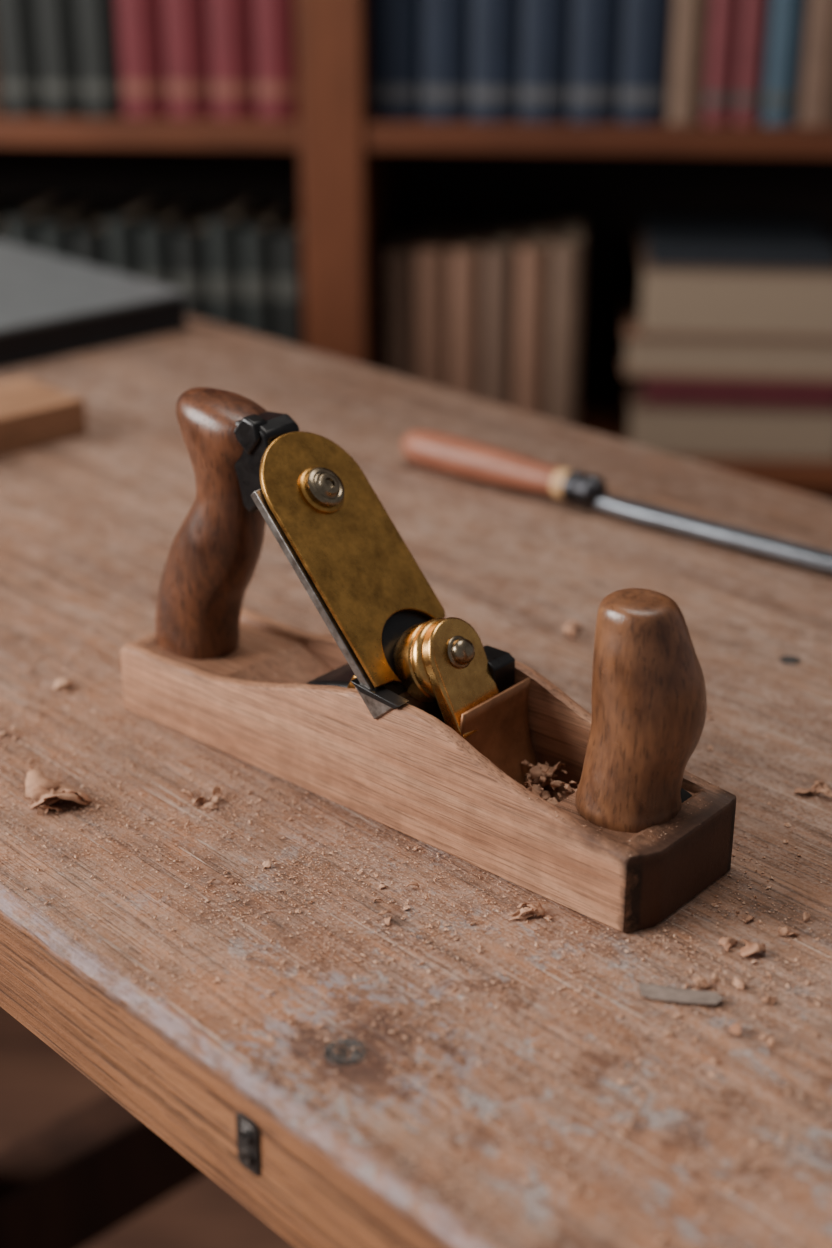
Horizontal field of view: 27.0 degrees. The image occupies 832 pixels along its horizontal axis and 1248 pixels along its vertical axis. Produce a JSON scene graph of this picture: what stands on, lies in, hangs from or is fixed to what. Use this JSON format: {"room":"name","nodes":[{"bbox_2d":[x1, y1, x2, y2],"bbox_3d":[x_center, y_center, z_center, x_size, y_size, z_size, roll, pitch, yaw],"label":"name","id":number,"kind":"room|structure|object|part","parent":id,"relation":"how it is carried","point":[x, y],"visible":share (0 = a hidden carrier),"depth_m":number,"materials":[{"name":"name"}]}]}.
{"room":"library","nodes":[
{"label":"library","id":0,"kind":"room"},
{"bbox_2d":[0,1007,294,1247],"bbox_3d":[0.000,0.813,0.854,4.800,0.050,4.100,0,24,0],"label":"floor","id":1,"kind":"structure","parent":0,"point":[39,1087],"depth_m":1.52,"materials":[{"name":"brown wood"}]},
{"bbox_2d":[0,314,831,1247],"bbox_3d":[-0.116,0.289,1.048,0.531,0.750,1.870,-21,32,-39],"label":"workbench","id":2,"kind":"object","parent":1,"relation":"on","point":[176,1108],"visible":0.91,"depth_m":0.58,"materials":[{"name":"brown wood"}]},
{"bbox_2d":[0,377,86,455],"bbox_3d":[-0.289,-0.104,0.980,0.200,0.022,0.066,-21,32,-39],"label":"wood offcut","id":3,"kind":"object","parent":2,"relation":"on","point":[33,413],"visible":1,"depth_m":1.01,"materials":[{"name":"brown wood"}]},
{"bbox_2d":[0,240,189,368],"bbox_3d":[-0.346,-0.239,1.278,0.220,0.027,0.300,-21,32,-39],"label":"book","id":4,"kind":"object","parent":2,"relation":"on","point":[52,306],"visible":1,"depth_m":1.22,"materials":[{"name":"fabric"}]},
{"label":"slot plate","id":5,"kind":"part","parent":2,"relation":"part of","materials":[{"name":"black metal"}]},
{"bbox_3d":[-0.047,0.148,0.491,0.003,0.016,0.007,-21,32,-39],"label":"slot plate","id":6,"kind":"part","parent":2,"relation":"part of","materials":[{"name":"black metal"}]},
{"bbox_2d":[324,1038,365,1065],"bbox_3d":[-0.020,0.123,0.498,0.013,0.001,0.013,-21,32,-39],"label":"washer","id":7,"kind":"object","parent":2,"relation":"in","point":[341,1057],"depth_m":0.50,"materials":[{"name":"metal"}]},
{"bbox_2d":[0,329,831,1247],"bbox_3d":[-0.030,-0.018,0.812,0.514,0.001,0.881,-21,32,-39],"label":"sawdust","id":8,"kind":"object","parent":2,"relation":"on","point":[426,896],"visible":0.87,"depth_m":0.54,"materials":[{"name":"brown wood"}]},
{"bbox_2d":[0,620,831,1064],"bbox_3d":[-0.005,0.060,0.630,0.316,0.008,0.307,0,24,0],"label":"wood shavings","id":9,"kind":"object","parent":2,"relation":"on","point":[36,787],"visible":0.99,"depth_m":0.62},
{"bbox_2d":[120,387,735,932],"bbox_3d":[-0.005,-0.002,0.616,0.250,0.132,0.059,19,31,37],"label":"plane","id":10,"kind":"object","parent":2,"relation":"on","point":[401,718],"visible":1,"depth_m":0.60,"materials":[{"name":"brown wood"}]},
{"bbox_3d":[-0.076,-0.037,0.664,0.063,0.108,0.031,19,31,37],"label":"handle","id":11,"kind":"part","parent":10,"relation":"part of","materials":[{"name":"brown wood"}]},
{"bbox_2d":[299,467,343,513],"bbox_3d":[-0.034,-0.048,0.617,0.013,0.014,0.018,19,31,37],"label":"washer","id":12,"kind":"object","parent":10,"relation":"in","point":[321,489],"depth_m":0.61,"materials":[{"name":"gold metal"}]},
{"bbox_3d":[-0.019,-0.015,0.617,0.062,0.068,0.047,19,31,37],"label":"blade","id":13,"kind":"part","parent":10,"relation":"part of","materials":[{"name":"metal"}]},
{"bbox_3d":[-0.012,0.027,0.598,0.019,0.010,0.007,19,31,37],"label":"blade corner","id":14,"kind":"part","parent":10,"relation":"part of","materials":[{"name":"metal"}]},
{"bbox_3d":[0.018,0.044,0.612,0.037,0.041,0.038,19,31,37],"label":"blade","id":15,"kind":"part","parent":10,"relation":"part of","materials":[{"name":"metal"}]},
{"bbox_3d":[0.073,0.027,0.560,0.040,0.077,0.039,19,31,37],"label":"knob","id":16,"kind":"part","parent":10,"relation":"part of","materials":[{"name":"brown wood"}]},
{"bbox_2d":[402,430,831,571],"bbox_3d":[0.111,-0.063,0.889,0.301,0.021,0.021,19,30,36],"label":"chisel","id":17,"kind":"object","parent":2,"relation":"on","point":[442,452],"visible":1,"depth_m":0.91,"materials":[{"name":"brown wood"}]},
{"bbox_3d":[0.035,-0.088,0.946,0.104,0.021,0.021,19,30,36],"label":"handle","id":18,"kind":"part","parent":17,"relation":"part of","materials":[{"name":"brown wood"}]},
{"bbox_3d":[0.160,-0.042,0.853,0.172,0.006,0.013,19,30,36],"label":"blade","id":19,"kind":"part","parent":17,"relation":"part of","materials":[{"name":"metal"}]},
{"bbox_2d":[639,983,723,1004],"bbox_3d":[0.079,0.111,0.521,0.026,0.001,0.007,5,25,12],"label":"flake","id":20,"kind":"object","parent":2,"relation":"on","point":[651,991],"visible":1,"depth_m":0.52,"materials":[{"name":"beige wood"}]},
{"bbox_2d":[0,0,831,500],"bbox_3d":[-0.081,-0.528,1.886,2.050,1.560,0.280,2,24,5],"label":"bookcase","id":21,"kind":"object","parent":1,"relation":"on","point":[611,218],"visible":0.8,"depth_m":1.82,"materials":[{"name":"brown wood"}]},
{"bbox_3d":[-0.579,-0.564,1.914,0.950,0.027,0.266,2,24,5],"label":"shelf","id":22,"kind":"part","parent":21,"relation":"part of","materials":[{"name":"brown wood"}]},
{"bbox_2d":[0,193,304,347],"bbox_3d":[-0.406,-0.362,1.996,0.588,0.236,0.161,2,24,5],"label":"books","id":23,"kind":"object","parent":21,"relation":"on","point":[239,264],"depth_m":1.89,"materials":[{"name":"grey paper"}]},
{"bbox_2d":[383,216,583,426],"bbox_3d":[0.077,-0.329,1.937,0.213,0.224,0.160,2,24,5],"label":"books","id":24,"kind":"object","parent":21,"relation":"on","point":[466,308],"depth_m":1.86,"materials":[{"name":"beige paper"}]},
{"bbox_3d":[0.424,-0.528,1.834,0.935,0.027,0.266,2,24,5],"label":"shelf","id":25,"kind":"part","parent":21,"relation":"part of","materials":[{"name":"brown wood"}]},
{"bbox_3d":[0.424,-0.208,1.976,0.935,0.027,0.266,2,24,5],"label":"shelf","id":26,"kind":"part","parent":21,"relation":"part of","materials":[{"name":"brown wood"}]}
]}

